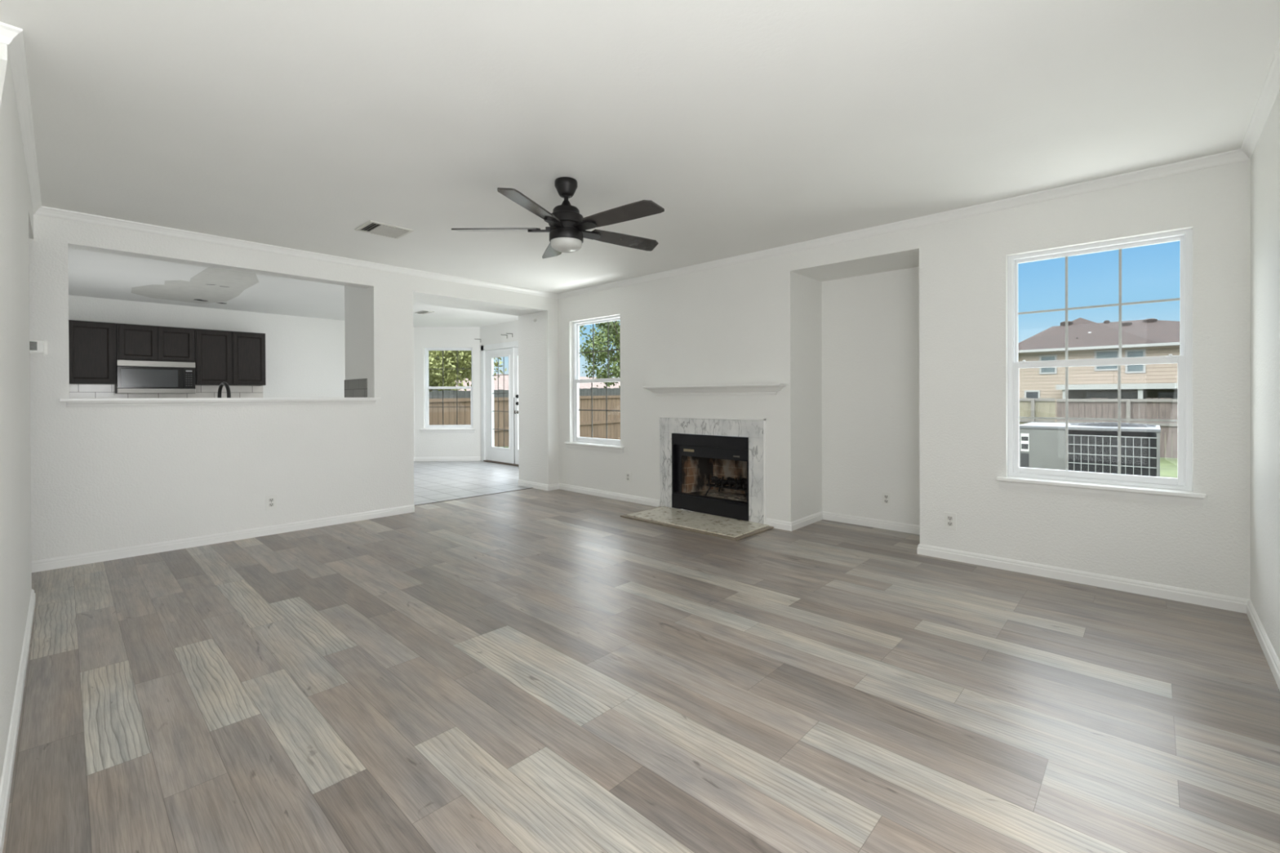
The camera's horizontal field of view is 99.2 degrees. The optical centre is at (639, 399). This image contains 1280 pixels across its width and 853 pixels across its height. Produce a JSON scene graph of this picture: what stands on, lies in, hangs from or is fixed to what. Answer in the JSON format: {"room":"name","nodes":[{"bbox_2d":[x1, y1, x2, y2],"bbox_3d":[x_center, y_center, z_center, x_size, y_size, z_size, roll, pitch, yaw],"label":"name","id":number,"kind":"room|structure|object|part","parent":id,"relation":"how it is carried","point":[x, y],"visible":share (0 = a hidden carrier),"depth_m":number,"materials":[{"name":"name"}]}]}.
{"room":"living room","nodes":[
{"label":"living room","id":0,"kind":"room"},
{"bbox_2d":[0,42,33,784],"bbox_3d":[-2.429,-0.068,2.035,4.527,2.440,0.120,0,0,43],"label":"wall","id":1,"kind":"structure","parent":0,"point":[16,214],"depth_m":1.99,"materials":[{"name":"paint"}]},
{"bbox_2d":[0,589,35,852],"bbox_3d":[-2.089,1.114,1.815,3.730,0.075,0.014,0,0,43],"label":"baseboard","id":2,"kind":"structure","parent":1,"relation":"attached to","point":[9,761],"depth_m":1.80,"materials":[{"name":"white wood"}]},
{"bbox_2d":[0,22,1279,298],"bbox_3d":[-0.803,-1.270,2.832,5.801,0.056,5.516,0,0,43],"label":"trim","id":3,"kind":"structure","parent":1,"relation":"attached to","point":[11,36],"depth_m":3.64,"materials":[{"name":"white wood"}]},
{"bbox_2d":[68,294,414,457],"bbox_3d":[-6.080,-0.078,7.880,0.143,2.440,5.637,0,0,43],"label":"wall","id":4,"kind":"structure","parent":0,"point":[305,356],"depth_m":8.33,"materials":[{"name":"paint"}]},
{"bbox_2d":[68,320,116,384],"bbox_3d":[-6.822,-0.571,6.728,0.354,0.756,0.486,0,0,43],"label":"upper cabinet","id":5,"kind":"object","parent":4,"relation":"attached to","point":[91,344],"visible":0.8,"depth_m":6.63,"materials":[{"name":"black wood"}]},
{"bbox_3d":[-6.683,-0.567,6.626,0.010,0.630,0.307,0,0,43],"label":"inset panel","id":6,"kind":"part","parent":5,"relation":"part of","materials":[{"name":"black wood"}]},
{"bbox_2d":[115,323,195,362],"bbox_3d":[-6.392,-0.724,7.185,0.354,0.457,0.762,0,0,43],"label":"upper cabinet","id":7,"kind":"object","parent":4,"relation":"attached to","point":[133,341],"visible":0.96,"depth_m":7.04,"materials":[{"name":"black wood"}]},
{"bbox_3d":[-6.394,-0.718,6.937,0.018,0.423,0.356,0,0,43],"label":"door","id":8,"kind":"part","parent":7,"relation":"part of","materials":[{"name":"black wood"}]},
{"bbox_3d":[-6.392,-0.718,6.935,0.010,0.331,0.264,0,0,43],"label":"inset panel","id":9,"kind":"part","parent":7,"relation":"part of","materials":[{"name":"black wood"}]},
{"bbox_2d":[115,360,195,393],"bbox_3d":[-6.366,-0.285,7.162,0.390,0.418,0.762,0,0,43],"label":"microwave oven","id":10,"kind":"object","parent":7,"relation":"attached to","point":[133,376],"visible":0.98,"depth_m":7.01,"materials":[{"name":"silver metal"}]},
{"bbox_3d":[-6.281,-0.279,6.991,0.027,0.278,0.630,0,0,43],"label":"door","id":11,"kind":"part","parent":10,"relation":"part of","materials":[{"name":"black glass"}]},
{"bbox_3d":[-6.020,-0.281,7.268,0.027,0.278,0.125,0,0,43],"label":"control panel","id":12,"kind":"part","parent":10,"relation":"part of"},
{"bbox_3d":[-6.139,-0.721,7.208,0.018,0.423,0.360,0,0,43],"label":"door","id":13,"kind":"part","parent":7,"relation":"part of","materials":[{"name":"black wood"}]},
{"bbox_3d":[-6.137,-0.721,7.206,0.010,0.331,0.268,0,0,43],"label":"inset panel","id":14,"kind":"part","parent":7,"relation":"part of","materials":[{"name":"black wood"}]},
{"bbox_2d":[69,383,262,398],"bbox_3d":[-6.731,0.017,7.078,0.008,0.422,3.075,0,0,43],"label":"backsplash","id":15,"kind":"structure","parent":4,"relation":"attached to","point":[76,390],"depth_m":7.36,"materials":[{"name":"white tile"}]},
{"bbox_2d":[194,328,266,386],"bbox_3d":[-5.853,-0.579,7.758,0.354,0.756,0.802,0,0,43],"label":"upper cabinet","id":16,"kind":"object","parent":4,"relation":"attached to","point":[231,357],"visible":0.95,"depth_m":7.62,"materials":[{"name":"black wood"}]},
{"bbox_3d":[-5.867,-0.573,7.497,0.018,0.722,0.378,0,0,43],"label":"door","id":17,"kind":"part","parent":16,"relation":"part of","materials":[{"name":"black wood"}]},
{"bbox_3d":[-5.864,-0.573,7.495,0.010,0.630,0.286,0,0,43],"label":"inset panel","id":18,"kind":"part","parent":16,"relation":"part of","materials":[{"name":"black wood"}]},
{"bbox_3d":[-5.590,-0.575,7.791,0.018,0.722,0.380,0,0,43],"label":"door","id":19,"kind":"part","parent":16,"relation":"part of","materials":[{"name":"black wood"}]},
{"bbox_3d":[-5.588,-0.575,7.789,0.010,0.630,0.288,0,0,43],"label":"inset panel","id":20,"kind":"part","parent":16,"relation":"part of","materials":[{"name":"black wood"}]},
{"bbox_2d":[28,214,559,560],"bbox_3d":[-3.199,-0.078,5.090,0.783,2.440,5.526,0,0,43],"label":"wall","id":21,"kind":"structure","parent":0,"point":[103,478],"depth_m":4.47,"materials":[{"name":"paint"}]},
{"bbox_2d":[29,339,47,355],"bbox_3d":[-4.038,-0.348,3.608,0.027,0.100,0.150,0,0,43],"label":"thermostat","id":22,"kind":"object","parent":21,"relation":"attached to","point":[36,346],"visible":0.51,"depth_m":3.63,"materials":[{"name":"white plastic"}]},
{"bbox_2d":[59,397,381,407],"bbox_3d":[-3.288,0.020,4.525,0.242,0.064,2.105,0,0,43],"label":"trim","id":23,"kind":"structure","parent":21,"relation":"attached to","point":[198,402],"depth_m":4.27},
{"bbox_2d":[31,504,414,573],"bbox_3d":[-3.534,1.110,4.154,0.014,0.075,3.670,0,0,43],"label":"baseboard","id":24,"kind":"structure","parent":21,"relation":"attached to","point":[53,563],"depth_m":4.26,"materials":[{"name":"white wood"}]},
{"bbox_2d":[265,493,276,511],"bbox_3d":[-3.116,0.872,4.599,0.010,0.130,0.080,0,0,43],"label":"wall outlet","id":25,"kind":"object","parent":21,"relation":"attached to","point":[270,500],"visible":1,"depth_m":4.60,"materials":[{"name":"white plastic"}]},
{"bbox_2d":[344,378,367,397],"bbox_3d":[-2.895,0.008,5.537,0.612,0.422,0.008,0,0,43],"label":"backsplash","id":26,"kind":"structure","parent":21,"relation":"attached to","point":[357,388],"depth_m":5.51,"materials":[{"name":"grey tile"}]},
{"bbox_2d":[414,487,533,506],"bbox_3d":[-1.930,1.132,6.316,0.024,0.006,1.677,0,0,43],"label":"trim","id":27,"kind":"structure","parent":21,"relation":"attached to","point":[531,487],"depth_m":6.30,"materials":[{"name":"brown wood"}]},
{"bbox_2d":[413,326,480,457],"bbox_3d":[-3.506,-0.096,9.975,1.304,2.440,0.150,0,0,-2],"label":"wall","id":28,"kind":"structure","parent":0,"point":[426,444],"depth_m":9.90,"materials":[{"name":"paint"}]},
{"bbox_2d":[413,456,480,461],"bbox_3d":[-4.848,1.096,8.935,4.306,0.075,0.670,0,0,-36],"label":"baseboard","id":29,"kind":"structure","parent":28,"relation":"attached to","point":[477,458],"depth_m":9.89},
{"bbox_2d":[420,347,475,432],"bbox_3d":[-3.487,-0.166,9.941,0.980,1.553,0.170,0,0,-2],"label":"window","id":30,"kind":"structure","parent":28,"relation":"in","point":[427,388],"depth_m":9.96,"materials":[{"name":"plastic"}]},
{"bbox_3d":[-3.483,0.547,9.906,0.980,0.023,0.095,0,0,-2],"label":"sill","id":31,"kind":"part","parent":30,"relation":"part of","materials":[{"name":"white wood"}]},
{"bbox_3d":[-3.491,-0.555,10.005,0.824,0.726,0.024,0,0,-2],"label":"sash","id":32,"kind":"part","parent":30,"relation":"part of","materials":[{"name":"plastic"}]},
{"bbox_3d":[-3.487,0.140,9.980,0.824,0.744,0.024,0,0,-2],"label":"sash","id":33,"kind":"part","parent":30,"relation":"part of","materials":[{"name":"plastic"}]},
{"bbox_2d":[413,461,530,505],"bbox_3d":[-4.377,1.140,6.755,4.165,0.001,6.620,0,0,43],"label":"tile","id":34,"kind":"structure","parent":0,"point":[433,481],"depth_m":7.65,"materials":[{"name":"tile"}]},
{"bbox_3d":[-3.594,0.692,4.804,0.620,0.905,2.018,0,0,43],"label":"cabinet","id":35,"kind":"object","parent":34,"relation":"on","visible":0},
{"bbox_2d":[217,382,231,397],"bbox_3d":[-3.507,0.046,4.601,0.238,0.388,0.106,0,0,13],"label":"kitchen faucet","id":36,"kind":"object","parent":35,"relation":"on","point":[220,387],"visible":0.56,"depth_m":4.58,"materials":[{"name":"black metal"}]},
{"bbox_2d":[480,320,518,461],"bbox_3d":[-2.053,-0.099,9.212,2.220,2.440,0.150,0,0,43],"label":"wall","id":37,"kind":"structure","parent":0,"point":[491,334],"depth_m":9.53,"materials":[{"name":"paint"}]},
{"bbox_2d":[480,341,518,466],"bbox_3d":[-2.163,0.074,9.284,1.850,2.095,0.197,0,0,43],"label":"door","id":38,"kind":"structure","parent":37,"relation":"in","point":[490,453],"depth_m":9.50,"materials":[{"name":"paint"}]},
{"bbox_2d":[0,0,1279,326],"bbox_3d":[-2.005,-1.375,4.673,11.074,0.150,7.270,0,0,43],"label":"ceiling","id":39,"kind":"structure","parent":0,"point":[754,126],"depth_m":2.50,"materials":[{"name":"paint"}]},
{"bbox_2d":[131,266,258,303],"bbox_3d":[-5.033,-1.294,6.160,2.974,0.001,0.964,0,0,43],"label":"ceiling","id":40,"kind":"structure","parent":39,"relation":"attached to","point":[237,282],"depth_m":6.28,"materials":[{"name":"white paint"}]},
{"bbox_2d":[355,220,413,239],"bbox_3d":[-1.954,-1.290,4.164,0.305,0.016,0.323,0,0,43],"label":"ceiling vent","id":41,"kind":"object","parent":39,"relation":"in","point":[371,227],"visible":1,"depth_m":4.14,"materials":[{"name":"metal"}]},
{"bbox_2d":[414,310,433,314],"bbox_3d":[-3.236,-1.301,8.175,0.320,0.016,0.160,0,0,43],"label":"ceiling vent","id":42,"kind":"object","parent":39,"relation":"in","point":[424,312],"visible":1,"depth_m":8.14,"materials":[{"name":"metal"}]},
{"bbox_2d":[451,177,664,258],"bbox_3d":[-0.403,-1.091,3.247,1.273,0.420,1.283,0,0,43],"label":"ceiling fan","id":43,"kind":"object","parent":39,"relation":"hanging from","point":[567,230],"visible":1,"depth_m":3.17,"materials":[{"name":"brown metal"}]},
{"bbox_3d":[-0.853,-1.014,3.251,0.517,0.038,0.131,0,0,1],"label":"blade","id":44,"kind":"part","parent":43,"relation":"part of","materials":[{"name":"black wood"}]},
{"bbox_3d":[-0.573,-1.014,2.854,0.131,0.038,0.517,0,0,19],"label":"blade","id":45,"kind":"part","parent":43,"relation":"part of","materials":[{"name":"black wood"}]},
{"bbox_3d":[-0.562,-1.017,3.640,0.131,0.038,0.517,0,0,-17],"label":"blade","id":46,"kind":"part","parent":43,"relation":"part of","materials":[{"name":"grey wood"}]},
{"bbox_3d":[-0.439,-0.911,3.246,0.188,0.060,0.188,0,0,43],"label":"lamp shade","id":47,"kind":"part","parent":43,"relation":"part of","materials":[{"name":"white glass"}]},
{"bbox_3d":[-0.108,-1.016,2.998,0.517,0.038,0.131,0,0,37],"label":"blade","id":48,"kind":"part","parent":43,"relation":"part of","materials":[{"name":"black wood"}]},
{"bbox_3d":[-0.102,-1.018,3.484,0.517,0.038,0.131,0,0,-35],"label":"blade","id":49,"kind":"part","parent":43,"relation":"part of","materials":[{"name":"black wood"}]},
{"bbox_2d":[2,488,1279,852],"bbox_3d":[-0.675,1.141,3.120,6.209,0.001,6.196,0,0,43],"label":"floor","id":50,"kind":"structure","parent":0,"point":[532,670],"depth_m":2.06,"materials":[{"name":"plastic"}]},
{"bbox_2d":[620,506,773,541],"bbox_3d":[0.490,1.118,4.998,1.320,0.019,0.587,0,0,43],"label":"hearth","id":51,"kind":"object","parent":50,"relation":"on","point":[732,529],"visible":1,"depth_m":4.89,"materials":[{"name":"stone"}]},
{"bbox_2d":[658,416,765,524],"bbox_3d":[0.819,0.639,5.419,1.248,0.933,0.486,0,0,43],"label":"fireplace","id":52,"kind":"object","parent":50,"relation":"on","point":[700,449],"depth_m":5.32,"materials":[{"name":"stone"}]},
{"bbox_3d":[0.269,0.726,5.617,0.159,0.763,0.012,0,0,43],"label":"marble leg","id":53,"kind":"part","parent":52,"relation":"part of","materials":[{"name":"white stone"}]},
{"bbox_3d":[0.380,0.711,5.548,0.090,0.503,0.062,0,0,43],"label":"frame","id":54,"kind":"part","parent":52,"relation":"part of","materials":[{"name":"black metal"}]},
{"bbox_3d":[0.662,0.403,5.256,0.902,0.112,0.036,0,0,43],"label":"panel","id":55,"kind":"part","parent":52,"relation":"part of","materials":[{"name":"black metal"}]},
{"bbox_3d":[0.675,1.026,5.269,0.902,0.158,0.066,0,0,43],"label":"panel","id":56,"kind":"part","parent":52,"relation":"part of","materials":[{"name":"black metal"}]},
{"bbox_2d":[680,444,746,461],"bbox_3d":[0.711,0.513,5.242,0.812,0.107,0.050,0,0,43],"label":"hood","id":57,"kind":"object","parent":52,"relation":"attached to","point":[714,451],"depth_m":5.20,"materials":[{"name":"metal"}]},
{"bbox_2d":[702,490,746,501],"bbox_3d":[0.880,0.958,5.375,0.549,0.044,0.298,0,0,43],"label":"heap","id":58,"kind":"object","parent":52,"relation":"on","point":[743,498],"visible":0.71,"depth_m":5.36,"materials":[{"name":"grey"}]},
{"bbox_3d":[0.907,0.857,5.317,0.500,0.199,0.260,0,0,43],"label":"log grate","id":59,"kind":"part","parent":52,"relation":"part of","materials":[{"name":"black metal"}]},
{"bbox_2d":[706,476,746,491],"bbox_3d":[0.907,0.826,5.317,0.500,0.080,0.260,0,0,43],"label":"grate","id":60,"kind":"object","parent":52,"relation":"on","point":[737,483],"depth_m":5.28,"materials":[{"name":"metal"}]},
{"bbox_3d":[0.999,0.711,4.965,0.014,0.503,0.062,0,0,43],"label":"frame","id":61,"kind":"part","parent":52,"relation":"part of","materials":[{"name":"black metal"}]},
{"bbox_3d":[1.045,0.726,4.886,0.154,0.763,0.012,0,0,43],"label":"marble leg","id":62,"kind":"part","parent":52,"relation":"part of","materials":[{"name":"white stone"}]},
{"bbox_2d":[558,159,1250,599],"bbox_3d":[0.917,-0.093,5.113,6.724,2.440,0.150,0,0,43],"label":"wall","id":63,"kind":"structure","parent":0,"point":[737,323],"depth_m":3.69,"materials":[{"name":"paint"}]},
{"bbox_2d":[517,479,660,506],"bbox_3d":[-0.696,1.090,6.412,2.315,0.075,0.183,0,0,43],"label":"baseboard","id":64,"kind":"structure","parent":63,"relation":"attached to","point":[633,499],"depth_m":6.39,"materials":[{"name":"white wood"}]},
{"bbox_2d":[564,315,624,453],"bbox_3d":[-0.514,-0.176,6.412,1.001,1.555,0.170,0,0,43],"label":"window","id":65,"kind":"structure","parent":63,"relation":"in","point":[606,445],"depth_m":6.54,"materials":[{"name":"plastic"}]},
{"bbox_3d":[-0.537,0.538,6.388,1.001,0.023,0.095,0,0,43],"label":"sill","id":66,"kind":"part","parent":65,"relation":"part of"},
{"bbox_3d":[-0.487,0.130,6.441,0.825,0.745,0.024,0,0,43],"label":"sash","id":67,"kind":"part","parent":65,"relation":"part of","materials":[{"name":"plastic"}]},
{"bbox_3d":[-0.471,-0.566,6.458,0.825,0.727,0.024,0,0,43],"label":"sash","id":68,"kind":"part","parent":65,"relation":"part of","materials":[{"name":"glass"}]},
{"bbox_2d":[626,471,631,483],"bbox_3d":[-0.130,0.859,5.995,0.072,0.118,0.010,0,0,43],"label":"wall outlet","id":69,"kind":"object","parent":63,"relation":"attached to","point":[628,473],"visible":1,"depth_m":5.99,"materials":[{"name":"white plastic"}]},
{"bbox_2d":[642,383,786,395],"bbox_3d":[0.645,-0.086,5.180,1.593,0.098,0.125,0,0,43],"label":"mantel shelf","id":70,"kind":"object","parent":63,"relation":"attached to","point":[749,388],"visible":1,"depth_m":5.09,"materials":[{"name":"white wood"}]},
{"bbox_2d":[798,253,919,525],"bbox_3d":[1.954,-0.038,4.622,1.222,2.325,0.557,0,0,43],"label":"wall niche","id":71,"kind":"object","parent":63,"relation":"in","point":[859,323],"visible":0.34,"depth_m":4.82,"materials":[{"name":"paint"}]},
{"bbox_2d":[881,491,890,506],"bbox_3d":[2.128,0.862,4.703,0.072,0.118,0.010,0,0,43],"label":"wall outlet","id":72,"kind":"object","parent":71,"relation":"attached to","point":[886,496],"visible":1,"depth_m":4.70,"materials":[{"name":"white plastic"}]},
{"bbox_2d":[944,511,956,529],"bbox_3d":[2.178,0.855,3.822,0.076,0.118,0.010,0,0,43],"label":"wall outlet","id":73,"kind":"object","parent":63,"relation":"attached to","point":[950,519],"visible":1,"depth_m":3.82,"materials":[{"name":"white plastic"}]},
{"bbox_2d":[995,228,1206,506],"bbox_3d":[2.761,-0.182,3.327,0.965,1.543,0.170,0,0,43],"label":"window","id":74,"kind":"structure","parent":63,"relation":"in","point":[1171,491],"depth_m":3.27,"materials":[{"name":"plastic"}]},
{"bbox_3d":[2.789,0.121,3.356,0.809,0.739,0.024,0,0,43],"label":"sash","id":75,"kind":"part","parent":74,"relation":"part of","materials":[{"name":"plastic"}]},
{"bbox_3d":[2.805,-0.569,3.373,0.809,0.721,0.024,0,0,43],"label":"sash","id":76,"kind":"part","parent":74,"relation":"part of","materials":[{"name":"glass"}]},
{"bbox_3d":[2.739,0.525,3.302,0.965,0.023,0.095,0,0,43],"label":"sill","id":77,"kind":"part","parent":74,"relation":"part of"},
{"bbox_2d":[1250,89,1279,661],"bbox_3d":[1.364,-0.078,0.794,0.150,2.440,5.526,0,0,43],"label":"wall","id":78,"kind":"structure","parent":0,"point":[1265,157],"depth_m":2.47,"materials":[{"name":"paint"}]},
{"bbox_2d":[765,511,1279,690],"bbox_3d":[0.482,1.103,2.057,2.867,0.075,6.123,0,0,43],"label":"baseboard","id":79,"kind":"structure","parent":78,"relation":"attached to","point":[1236,604],"depth_m":3.35,"materials":[{"name":"white wood"}]},
{"label":"outside","id":80,"kind":"structure","parent":0,"visible":0},
{"bbox_2d":[496,431,1177,478],"bbox_3d":[9.654,1.405,32.129,150.000,0.560,180.000,0,0,43],"label":"ground","id":81,"kind":"structure","parent":80,"point":[1168,466],"depth_m":13.61,"materials":[{"name":"green plant"}]},
{"bbox_2d":[428,350,506,391],"bbox_3d":[-7.602,-1.087,17.262,5.321,5.810,7.158,0,0,28],"label":"leafy tree","id":82,"kind":"object","parent":81,"relation":"on","point":[435,357],"visible":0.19,"depth_m":16.74,"materials":[{"name":"green plant"}]},
{"bbox_2d":[428,387,620,446],"bbox_3d":[-3.092,0.645,15.636,0.061,2.250,25.082,0,0,43],"label":"fence","id":83,"kind":"object","parent":81,"relation":"on","point":[435,397],"visible":0.07,"depth_m":15.01,"materials":[{"name":"brown wood"}]},
{"bbox_3d":[-3.059,-0.026,15.656,0.040,0.410,25.000,0,0,43],"label":"rail","id":84,"kind":"part","parent":83,"relation":"part of","materials":[{"name":"brown wood"}]},
{"bbox_3d":[-3.055,0.794,15.659,0.040,0.410,25.000,0,0,43],"label":"rail","id":85,"kind":"part","parent":83,"relation":"part of","materials":[{"name":"brown wood"}]},
{"bbox_2d":[451,373,620,391],"bbox_3d":[-9.080,0.000,37.398,8.500,3.430,24.800,0,0,43],"label":"house","id":86,"kind":"structure","parent":81,"relation":"on","point":[582,385],"depth_m":35.92,"materials":[{"name":"paint"}]},
{"bbox_2d":[579,320,620,387],"bbox_3d":[-0.011,-1.379,22.211,6.130,6.493,4.911,0,0,-17],"label":"leafy tree","id":87,"kind":"object","parent":81,"relation":"on","point":[614,326],"visible":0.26,"depth_m":20.70,"materials":[{"name":"green plant"}]},
{"bbox_2d":[1019,397,1055,424],"bbox_3d":[9.507,0.838,21.194,10.640,1.780,0.153,0,0,43],"label":"fence","id":88,"kind":"object","parent":81,"relation":"on","point":[1028,407],"visible":0.04,"depth_m":17.88,"materials":[{"name":"beige wood"}]},
{"bbox_3d":[12.935,0.859,17.921,0.090,1.738,0.089,0,0,43],"label":"post","id":89,"kind":"part","parent":88,"relation":"part of","materials":[{"name":"grey wood"}]},
{"bbox_3d":[9.528,0.014,21.216,10.640,0.090,0.044,0,0,43],"label":"rail","id":90,"kind":"part","parent":88,"relation":"part of","materials":[{"name":"brown wood"}]},
{"bbox_3d":[9.530,0.714,21.219,10.640,0.090,0.044,0,0,43],"label":"rail","id":91,"kind":"part","parent":88,"relation":"part of","materials":[{"name":"grey wood"}]},
{"bbox_2d":[1019,422,1160,476],"bbox_3d":[4.296,0.735,5.218,1.120,1.037,0.920,0,0,43],"label":"condenser","id":92,"kind":"object","parent":81,"relation":"on","point":[1092,446],"visible":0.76,"depth_m":4.91,"materials":[{"name":"metal"}]},
{"bbox_2d":[1021,436,1028,440],"bbox_3d":[3.672,0.376,5.194,0.055,0.040,0.001,0,0,43],"label":"print","id":93,"kind":"object","parent":92,"relation":"attached to","point":[1023,438],"depth_m":5.19},
{"bbox_2d":[1021,444,1028,448],"bbox_3d":[3.672,0.451,5.194,0.055,0.050,0.001,0,0,43],"label":"print","id":94,"kind":"object","parent":92,"relation":"attached to","point":[1023,446],"depth_m":5.19},
{"bbox_3d":[4.057,0.735,5.423,0.370,0.913,0.850,0,0,43],"label":"service panel","id":95,"kind":"part","parent":92,"relation":"part of","materials":[{"name":"grey metal"}]},
{"bbox_3d":[4.282,0.264,5.207,1.005,0.028,0.860,0,0,43],"label":"panel","id":96,"kind":"part","parent":92,"relation":"part of","materials":[{"name":"grey metal"}]},
{"bbox_3d":[4.358,0.737,4.576,0.020,0.913,0.030,0,0,43],"label":"corner post","id":97,"kind":"part","parent":92,"relation":"part of","materials":[{"name":"beige metal"}]},
{"bbox_2d":[1017,317,1179,431],"bbox_3d":[28.027,-1.614,29.467,13.440,6.480,11.650,0,0,43],"label":"house","id":98,"kind":"structure","parent":81,"relation":"on","point":[1148,337],"depth_m":29.20,"materials":[{"name":"beige wood"}]},
{"bbox_3d":[22.399,0.036,31.084,0.550,0.910,0.029,0,0,43],"label":"pane","id":99,"kind":"part","parent":98,"relation":"part of","materials":[{"name":"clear glass"}]},
{"bbox_3d":[22.923,-1.949,30.576,0.610,0.880,0.029,0,0,43],"label":"pane","id":100,"kind":"part","parent":98,"relation":"part of","materials":[{"name":"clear glass"}]},
{"bbox_3d":[21.660,0.587,27.739,0.180,2.140,0.180,0,0,43],"label":"patio post","id":101,"kind":"part","parent":98,"relation":"part of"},
{"bbox_2d":[1060,320,1072,325],"bbox_3d":[25.194,-4.404,32.148,0.600,0.420,0.585,0,0,43],"label":"roof vent","id":102,"kind":"object","parent":98,"relation":"attached to","point":[1069,322],"depth_m":31.93,"materials":[{"name":"metal"}]},
{"bbox_3d":[24.750,-2.064,28.854,0.830,0.910,0.029,0,0,43],"label":"pane","id":103,"kind":"part","parent":98,"relation":"part of","materials":[{"name":"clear glass"}]},
{"bbox_2d":[1121,321,1132,326],"bbox_3d":[27.430,-4.167,30.731,0.520,0.420,0.507,0,0,43],"label":"roof vent","id":104,"kind":"object","parent":98,"relation":"attached to","point":[1124,323],"depth_m":30.54,"materials":[{"name":"metal"}]},
{"bbox_3d":[25.562,-1.959,28.090,0.600,1.040,0.029,0,0,43],"label":"pane","id":105,"kind":"part","parent":98,"relation":"part of","materials":[{"name":"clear glass"}]},
{"bbox_3d":[23.720,0.587,25.799,0.180,2.140,0.180,0,0,43],"label":"patio post","id":106,"kind":"part","parent":98,"relation":"part of","materials":[{"name":"white wood"}]},
{"bbox_2d":[1142,318,1157,322],"bbox_3d":[28.432,-4.289,30.336,0.600,0.420,0.585,0,0,43],"label":"roof vent","id":107,"kind":"object","parent":98,"relation":"attached to","point":[1148,320],"depth_m":30.12,"materials":[{"name":"metal"}]},
{"bbox_2d":[1056,398,1177,457],"bbox_3d":[16.720,0.843,14.401,9.097,1.768,0.153,0,0,43],"label":"fence","id":108,"kind":"object","parent":81,"relation":"on","point":[1087,407],"visible":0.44,"depth_m":16.25,"materials":[{"name":"grey wood"}]},
{"bbox_3d":[16.694,0.734,14.473,8.960,0.090,0.044,0,0,43],"label":"rail","id":109,"kind":"part","parent":108,"relation":"part of","materials":[{"name":"grey wood"}]},
{"bbox_3d":[16.691,0.034,14.470,8.960,0.090,0.044,0,0,43],"label":"rail","id":110,"kind":"part","parent":108,"relation":"part of","materials":[{"name":"brown wood"}]},
{"bbox_3d":[14.639,0.869,16.317,0.090,1.718,0.089,0,0,43],"label":"post","id":111,"kind":"part","parent":108,"relation":"part of","materials":[{"name":"grey wood"}]}
]}

